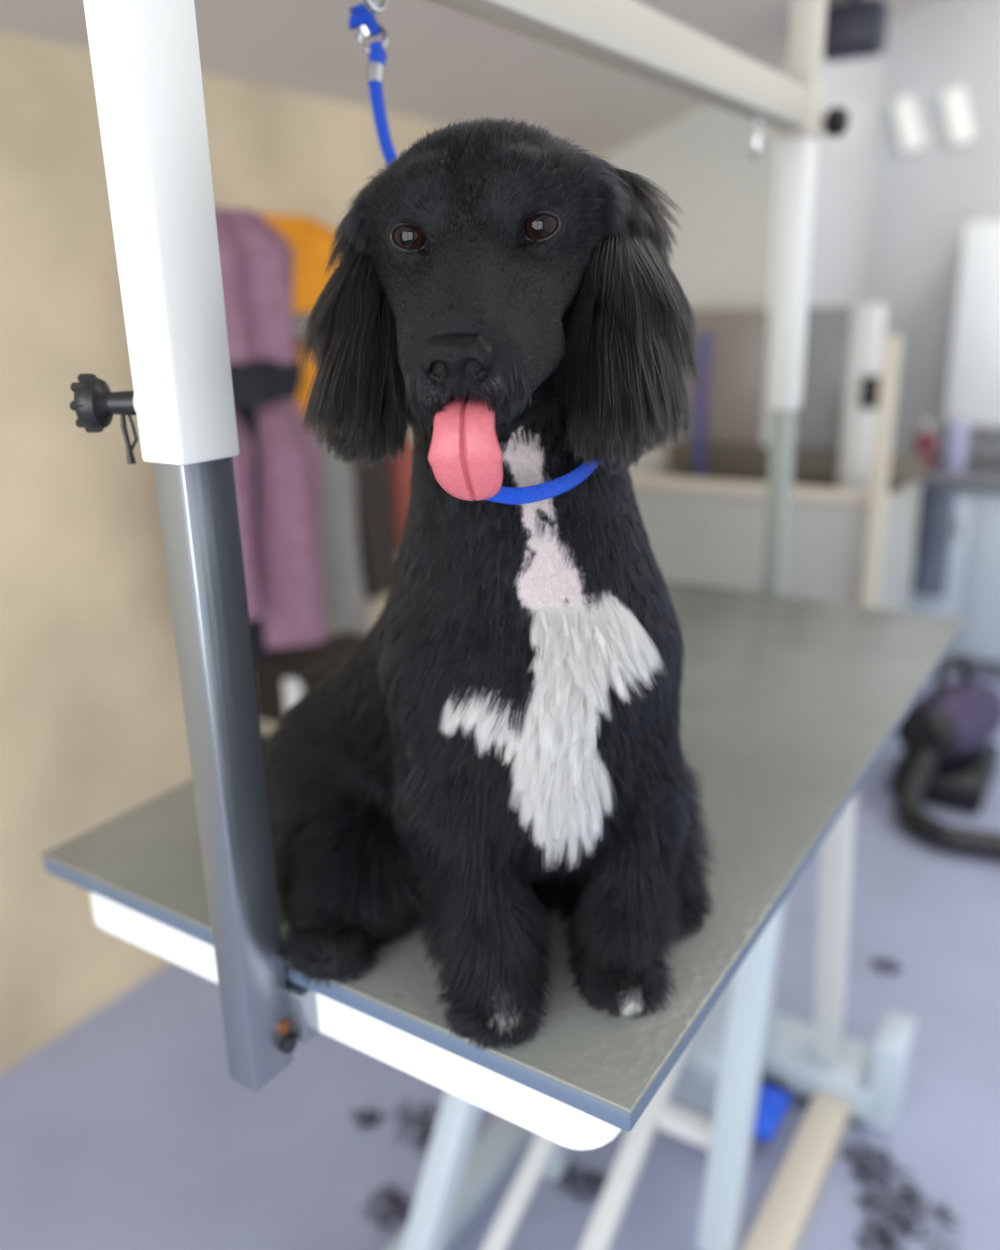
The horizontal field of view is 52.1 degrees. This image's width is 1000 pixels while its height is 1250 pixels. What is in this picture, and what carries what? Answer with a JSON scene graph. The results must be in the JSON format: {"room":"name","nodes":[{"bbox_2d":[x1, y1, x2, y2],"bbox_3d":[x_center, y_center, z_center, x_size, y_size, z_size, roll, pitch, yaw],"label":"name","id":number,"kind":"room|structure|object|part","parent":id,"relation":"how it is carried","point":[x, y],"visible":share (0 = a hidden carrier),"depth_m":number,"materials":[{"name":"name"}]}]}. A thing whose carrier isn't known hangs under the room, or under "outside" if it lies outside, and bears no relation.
{"room":"dog grooming salon","nodes":[
{"label":"dog grooming salon","id":0,"kind":"room"},
{"bbox_2d":[0,30,601,1074],"bbox_3d":[-0.950,-0.057,1.743,0.100,1.824,4.650,10,21,31],"label":"wall","id":1,"kind":"structure","parent":0,"point":[93,725],"depth_m":1.91,"materials":[{"name":"beige paint"}]},
{"bbox_3d":[-0.327,-0.515,2.481,0.043,0.040,0.024,10,21,31],"label":"coat hook","id":2,"kind":"object","parent":1,"relation":"attached to","visible":0},
{"bbox_2d":[352,451,398,598],"bbox_3d":[-0.307,-0.311,2.536,0.072,0.486,0.138,10,21,31],"label":"coat","id":3,"kind":"object","parent":2,"relation":"hanging from","point":[378,546],"visible":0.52,"depth_m":2.53,"materials":[{"name":"brown fabric"}]},
{"bbox_3d":[-0.559,-0.759,1.948,0.138,0.040,0.024,10,21,31],"label":"coat hook","id":4,"kind":"object","parent":1,"relation":"attached to","visible":0},
{"bbox_2d":[215,207,327,662],"bbox_3d":[-0.466,-0.353,2.023,0.137,0.879,0.325,10,21,31],"label":"coat","id":5,"kind":"object","parent":4,"relation":"hanging from","point":[277,467],"visible":0.73,"depth_m":2.03,"materials":[{"name":"fabric"}]},
{"bbox_3d":[-0.531,-0.227,1.997,0.107,0.427,0.121,-2,18,-3],"label":"panel","id":6,"kind":"part","parent":5,"relation":"part of","materials":[{"name":"fabric"}]},
{"bbox_3d":[-0.431,-0.219,2.127,0.116,0.516,0.192,10,21,31],"label":"panel","id":7,"kind":"part","parent":5,"relation":"part of","materials":[{"name":"fabric"}]},
{"bbox_3d":[-0.447,-0.842,2.197,0.043,0.040,0.024,10,21,31],"label":"coat hook","id":8,"kind":"object","parent":1,"relation":"attached to","visible":0},
{"bbox_2d":[260,214,369,635],"bbox_3d":[-0.405,-0.370,2.329,0.105,1.044,0.318,10,21,31],"label":"apron","id":9,"kind":"object","parent":8,"relation":"hanging from","point":[345,607],"visible":0.22,"depth_m":2.35,"materials":[{"name":"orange fabric"}]},
{"bbox_3d":[-0.417,-0.775,2.202,0.099,0.195,0.318,10,21,31],"label":"chest panel","id":10,"kind":"part","parent":9,"relation":"part of","materials":[{"name":"orange fabric"}]},
{"bbox_3d":[-0.408,-0.551,2.275,0.105,0.184,0.275,10,21,31],"label":"panel","id":11,"kind":"part","parent":9,"relation":"part of","materials":[{"name":"orange fabric"}]},
{"bbox_3d":[-0.392,-0.185,2.422,0.085,0.633,0.242,10,21,31],"label":"hem panel","id":12,"kind":"part","parent":9,"relation":"part of","materials":[{"name":"grey fabric"}]},
{"bbox_2d":[0,0,935,156],"bbox_3d":[0.513,-1.234,0.417,3.500,1.250,4.750,10,21,31],"label":"ceiling","id":13,"kind":"structure","parent":0,"point":[445,65],"depth_m":2.28,"materials":[{"name":"grey paint"}]},
{"bbox_2d":[823,0,888,61],"bbox_3d":[0.879,-1.502,2.551,0.156,0.155,0.108,10,21,31],"label":"loudspeaker","id":14,"kind":"object","parent":13,"relation":"hanging from","point":[854,29],"visible":0.89,"depth_m":2.52,"materials":[{"name":"grey plastic"}]},
{"bbox_2d":[824,4,870,49],"bbox_3d":[0.854,-1.471,2.518,0.110,0.086,0.012,10,21,31],"label":"grille","id":15,"kind":"object","parent":14,"relation":"attached to","point":[848,26],"depth_m":2.52,"materials":[{"name":"grey plastic"}]},
{"bbox_2d":[0,667,999,1249],"bbox_3d":[0.873,0.938,1.653,3.550,0.100,5.950,10,21,31],"label":"floor","id":16,"kind":"structure","parent":0,"point":[131,1128],"depth_m":1.77,"materials":[{"name":"purple plastic"}]},
{"bbox_2d":[254,631,366,723],"bbox_3d":[-0.416,0.354,2.412,0.180,0.611,0.322,10,21,31],"label":"shoe rack","id":17,"kind":"object","parent":16,"relation":"on","point":[280,677],"visible":0.27,"depth_m":2.25,"materials":[{"name":"brown wood"}]},
{"bbox_3d":[-0.433,0.404,2.256,0.030,0.611,0.028,10,21,31],"label":"leg","id":18,"kind":"part","parent":17,"relation":"part of","materials":[{"name":"white ceramic"}]},
{"bbox_2d":[349,1106,387,1130],"bbox_3d":[-0.229,0.861,1.790,0.055,0.013,0.058,-11,20,-28],"label":"tuft","id":19,"kind":"object","parent":16,"relation":"on","point":[362,1123],"visible":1,"depth_m":1.79,"materials":[{"name":"black"}]},
{"bbox_2d":[359,1180,414,1237],"bbox_3d":[-0.174,0.916,1.611,0.109,0.013,0.093,10,21,31],"label":"tuft","id":20,"kind":"object","parent":16,"relation":"on","point":[400,1197],"visible":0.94,"depth_m":1.61,"materials":[{"name":"black"}]},
{"bbox_2d":[387,1093,478,1164],"bbox_3d":[-0.122,0.864,1.771,0.165,0.013,0.147,10,21,31],"label":"tuft","id":21,"kind":"object","parent":16,"relation":"on","point":[425,1126],"visible":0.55,"depth_m":1.77,"materials":[{"name":"black"}]},
{"bbox_2d":[41,580,964,1249],"bbox_3d":[0.144,0.521,1.388,0.622,0.889,1.160,10,21,31],"label":"table","id":22,"kind":"object","parent":16,"relation":"on","point":[789,704],"visible":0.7,"depth_m":1.23,"materials":[{"name":"grey rubber"}]},
{"bbox_3d":[0.140,0.144,1.256,0.544,0.051,1.122,10,21,31],"label":"tray frame","id":23,"kind":"part","parent":22,"relation":"part of","materials":[{"name":"white metal"}]},
{"bbox_3d":[-0.006,0.513,1.450,0.040,0.780,0.540,10,21,31],"label":"lift arm","id":24,"kind":"part","parent":22,"relation":"part of","materials":[{"name":"white metal"}]},
{"bbox_2d":[69,0,848,1091],"bbox_3d":[0.134,-0.330,1.114,0.105,1.100,1.302,11,21,34],"label":"frame","id":25,"kind":"object","parent":22,"relation":"on","point":[145,55],"visible":0.92,"depth_m":0.68,"materials":[{"name":"metal"}]},
{"bbox_3d":[-0.248,-0.142,0.653,0.038,0.037,0.037,0,18,5],"label":"clamp knob","id":26,"kind":"part","parent":25,"relation":"part of","materials":[{"name":"black plastic"}]},
{"bbox_3d":[-0.192,0.036,0.696,0.030,0.650,0.042,10,21,31],"label":"post","id":27,"kind":"part","parent":25,"relation":"part of","materials":[{"name":"metal"}]},
{"bbox_2d":[278,1020,289,1034],"bbox_3d":[-0.165,0.309,0.785,0.002,0.011,0.011,10,21,31],"label":"washer","id":28,"kind":"object","parent":25,"relation":"in","point":[283,1025],"depth_m":0.78,"materials":[{"name":"orange metal"}]},
{"bbox_3d":[-0.170,0.297,0.803,0.056,0.044,0.016,10,21,31],"label":"clamp plate","id":29,"kind":"part","parent":25,"relation":"part of","materials":[{"name":"metal"}]},
{"bbox_2d":[349,0,599,503],"bbox_3d":[-0.003,-0.280,0.706,0.130,0.341,0.288,-8,19,-19],"label":"grooming noose","id":30,"kind":"object","parent":25,"relation":"hanging from","point":[363,19],"visible":0.51,"depth_m":0.76,"materials":[{"name":"blue fabric"}]},
{"bbox_3d":[0.454,-0.249,1.657,0.030,0.600,0.042,10,21,31],"label":"post","id":31,"kind":"part","parent":25,"relation":"part of","materials":[{"name":"silver metal"}]},
{"bbox_2d":[778,80,825,139],"bbox_3d":[0.442,-0.750,1.497,0.048,0.072,0.068,10,21,31],"label":"socket","id":32,"kind":"object","parent":25,"relation":"attached to","point":[815,121],"depth_m":1.48,"materials":[{"name":"white metal"}]},
{"bbox_3d":[0.490,-0.746,1.516,0.036,0.040,0.040,-8,19,-19],"label":"clamp knob","id":33,"kind":"part","parent":25,"relation":"part of","materials":[{"name":"black plastic"}]},
{"bbox_3d":[-0.039,0.885,1.635,0.060,0.046,0.960,10,21,31],"label":"floor rail","id":34,"kind":"part","parent":22,"relation":"part of","materials":[{"name":"white metal"}]},
{"bbox_2d":[261,115,719,1051],"bbox_3d":[-0.092,-0.052,0.793,0.512,0.573,0.330,10,21,31],"label":"dog","id":35,"kind":"object","parent":22,"relation":"on","point":[501,746],"visible":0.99,"depth_m":0.65},
{"bbox_3d":[0.119,0.473,1.583,0.050,0.772,0.223,10,21,31],"label":"lift arm","id":36,"kind":"part","parent":22,"relation":"part of","materials":[{"name":"white metal"}]},
{"bbox_3d":[0.355,0.514,1.437,0.050,0.772,0.223,10,21,31],"label":"lift arm","id":37,"kind":"part","parent":22,"relation":"part of","materials":[{"name":"white metal"}]},
{"bbox_3d":[0.330,0.950,1.405,0.060,0.046,0.960,10,21,31],"label":"floor rail","id":38,"kind":"part","parent":22,"relation":"part of","materials":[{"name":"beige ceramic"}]},
{"bbox_3d":[0.543,0.432,1.661,0.045,0.758,0.144,10,21,31],"label":"lift arm","id":39,"kind":"part","parent":22,"relation":"part of","materials":[{"name":"white metal"}]},
{"bbox_2d":[556,1160,608,1204],"bbox_3d":[0.135,0.897,1.648,0.089,0.013,0.087,-4,18,-8],"label":"tuft","id":40,"kind":"object","parent":16,"relation":"on","point":[599,1184],"visible":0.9,"depth_m":1.65,"materials":[{"name":"black"}]},
{"bbox_2d":[629,305,924,611],"bbox_3d":[0.779,-0.256,3.059,0.795,1.324,0.452,10,21,31],"label":"bathtub","id":41,"kind":"object","parent":16,"relation":"on","point":[709,531],"visible":0.29,"depth_m":2.97,"materials":[{"name":"white plastic"}]},
{"bbox_3d":[0.473,-0.141,3.332,0.030,0.714,0.410,10,21,31],"label":"panel","id":42,"kind":"part","parent":41,"relation":"part of","materials":[{"name":"white plastic"}]},
{"bbox_2d":[695,332,709,478],"bbox_3d":[0.629,-0.607,3.211,0.036,0.600,0.050,1,18,6],"label":"shower hose","id":43,"kind":"object","parent":41,"relation":"on","point":[704,337],"visible":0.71,"depth_m":3.19,"materials":[{"name":"blue plastic"}]},
{"bbox_3d":[0.695,-0.772,3.196,0.280,0.409,0.030,10,21,31],"label":"splash panel","id":44,"kind":"part","parent":41,"relation":"part of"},
{"bbox_3d":[0.676,-0.026,2.957,0.795,0.714,0.030,10,21,31],"label":"panel","id":45,"kind":"part","parent":41,"relation":"part of","materials":[{"name":"white plastic"}]},
{"bbox_3d":[0.936,-0.733,3.045,0.215,0.414,0.030,10,21,31],"label":"splash panel","id":46,"kind":"part","parent":41,"relation":"part of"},
{"bbox_2d":[837,303,886,491],"bbox_3d":[1.040,-0.560,2.942,0.103,0.695,0.115,10,21,31],"label":"post","id":47,"kind":"object","parent":41,"relation":"on","point":[867,320],"visible":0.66,"depth_m":2.88,"materials":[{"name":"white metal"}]},
{"bbox_3d":[1.116,-0.029,2.933,0.030,0.714,0.410,10,21,31],"label":"panel","id":48,"kind":"part","parent":41,"relation":"part of","materials":[{"name":"white plastic"}]},
{"bbox_2d":[753,1075,808,1141],"bbox_3d":[0.469,0.810,1.821,0.157,0.060,0.288,10,21,31],"label":"foot pedal","id":49,"kind":"object","parent":16,"relation":"on","point":[774,1098],"visible":0.16,"depth_m":1.72,"materials":[{"name":"blue plastic"}]},
{"bbox_2d":[839,1134,911,1191],"bbox_3d":[0.610,0.879,1.668,0.113,0.013,0.117,10,21,31],"label":"tuft","id":50,"kind":"object","parent":16,"relation":"on","point":[863,1162],"visible":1,"depth_m":1.67,"materials":[{"name":"black"}]},
{"bbox_2d":[856,335,901,804],"bbox_3d":[0.967,-0.102,2.671,0.035,1.259,0.035,10,21,31],"label":"upright post","id":51,"kind":"object","parent":16,"relation":"on","point":[890,352],"visible":0.71,"depth_m":2.56,"materials":[{"name":"beige wood"}]},
{"bbox_2d":[853,1221,906,1249],"bbox_3d":[0.572,0.924,1.531,0.077,0.013,0.077,10,21,31],"label":"tuft","id":52,"kind":"object","parent":16,"relation":"on","point":[886,1237],"visible":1,"depth_m":1.54,"materials":[{"name":"black"}]},
{"bbox_2d":[871,956,901,975],"bbox_3d":[0.816,0.717,2.162,0.061,0.012,0.060,-2,18,-2],"label":"tuft","id":53,"kind":"object","parent":16,"relation":"on","point":[895,965],"visible":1,"depth_m":2.16,"materials":[{"name":"black"}]},
{"bbox_2d":[846,1172,964,1249],"bbox_3d":[0.626,0.906,1.583,0.173,0.013,0.142,4,18,16],"label":"tuft","id":54,"kind":"object","parent":16,"relation":"on","point":[908,1192],"visible":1,"depth_m":1.58,"materials":[{"name":"black"}]},
{"bbox_2d":[890,653,999,859],"bbox_3d":[1.256,0.353,2.664,0.421,0.382,0.867,-2,18,-1],"label":"dryer","id":55,"kind":"object","parent":16,"relation":"on","point":[948,759],"visible":0.98,"depth_m":2.78,"materials":[{"name":"purple plastic"}]},
{"bbox_3d":[1.266,0.142,2.859,0.213,0.098,0.039,-16,23,-39],"label":"handle","id":56,"kind":"part","parent":55,"relation":"part of","materials":[{"name":"black plastic"}]},
{"bbox_2d":[909,456,999,675],"bbox_3d":[1.956,-0.207,3.805,1.050,0.724,0.525,10,21,31],"label":"base cabinet","id":57,"kind":"object","parent":16,"relation":"on","point":[972,591],"visible":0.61,"depth_m":3.68,"materials":[{"name":"white laminate"}]},
{"bbox_2d":[911,480,956,596],"bbox_3d":[1.476,-0.327,3.717,0.300,0.430,0.089,10,21,31],"label":"towel","id":58,"kind":"object","parent":57,"relation":"hanging from","point":[937,503],"visible":0.36,"depth_m":3.65,"materials":[{"name":"fabric"}]},
{"bbox_3d":[1.544,-0.199,3.786,0.320,0.579,0.016,10,21,31],"label":"door","id":59,"kind":"part","parent":57,"relation":"part of","materials":[{"name":"white laminate"}]},
{"bbox_3d":[1.637,-0.357,3.651,0.010,0.100,0.014,10,21,31],"label":"handle","id":60,"kind":"part","parent":57,"relation":"part of","materials":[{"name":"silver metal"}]},
{"bbox_2d":[923,456,999,493],"bbox_3d":[1.948,-0.530,3.702,1.050,0.045,0.525,10,21,31],"label":"countertop","id":61,"kind":"structure","parent":57,"relation":"on","point":[980,475],"depth_m":3.66,"materials":[{"name":"grey"}]},
{"bbox_2d":[914,421,936,468],"bbox_3d":[1.589,-0.673,3.820,0.076,0.172,0.076,10,21,31],"label":"bottle","id":62,"kind":"object","parent":61,"relation":"on","point":[925,441],"visible":0.93,"depth_m":3.79,"materials":[{"name":"red plastic"}]},
{"bbox_2d":[944,414,968,470],"bbox_3d":[1.681,-0.671,3.758,0.070,0.202,0.070,10,21,31],"label":"bottle","id":63,"kind":"object","parent":61,"relation":"on","point":[958,433],"visible":1,"depth_m":3.74,"materials":[{"name":"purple plastic"}]},
{"bbox_3d":[1.822,-0.151,3.614,0.320,0.579,0.016,10,21,31],"label":"door","id":64,"kind":"part","parent":57,"relation":"part of","materials":[{"name":"white laminate"}]},
{"bbox_2d":[602,66,786,473],"bbox_3d":[0.614,-0.959,3.358,0.580,2.489,0.100,10,21,31],"label":"wall","id":65,"kind":"structure","parent":0,"point":[724,254],"depth_m":3.15,"materials":[{"name":"white paint"}]},
{"bbox_2d":[808,23,891,305],"bbox_3d":[1.137,-1.227,3.665,0.100,2.789,1.100,10,21,31],"label":"wall","id":66,"kind":"structure","parent":0,"point":[848,165],"depth_m":3.65,"materials":[{"name":"white paint"}]},
{"bbox_2d":[869,0,999,458],"bbox_3d":[2.667,-1.177,3.395,2.970,2.789,0.100,10,21,31],"label":"wall","id":67,"kind":"structure","parent":0,"point":[927,196],"depth_m":3.89,"materials":[{"name":"white paint"}]},
{"bbox_2d":[891,93,925,155],"bbox_3d":[1.535,-1.883,3.850,0.139,0.214,0.019,10,21,31],"label":"wall light","id":68,"kind":"object","parent":67,"relation":"attached to","point":[905,111],"visible":1,"depth_m":3.84,"materials":[{"name":"white glass"}]},
{"bbox_2d":[940,84,975,148],"bbox_3d":[1.680,-1.867,3.757,0.139,0.214,0.019,10,21,31],"label":"wall light","id":69,"kind":"object","parent":67,"relation":"attached to","point":[954,101],"visible":1,"depth_m":3.75,"materials":[{"name":"white glass"}]},
{"bbox_2d":[944,219,999,428],"bbox_3d":[1.932,-1.078,3.685,0.520,0.720,0.277,10,21,31],"label":"upper cabinet","id":70,"kind":"object","parent":67,"relation":"attached to","point":[973,390],"visible":0.97,"depth_m":3.69,"materials":[{"name":"white laminate"}]},
{"bbox_3d":[-0.253,-0.450,2.619,0.043,0.040,0.024,10,21,31],"label":"coat hook","id":71,"kind":"object","parent":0,"visible":0},
{"bbox_2d":[388,435,413,548],"bbox_3d":[-0.226,-0.341,2.634,0.098,0.281,0.153,10,21,31],"label":"cloth bag","id":72,"kind":"object","parent":71,"relation":"hanging from","point":[400,474],"visible":0.25,"depth_m":2.57,"materials":[{"name":"red fabric"}]}
]}

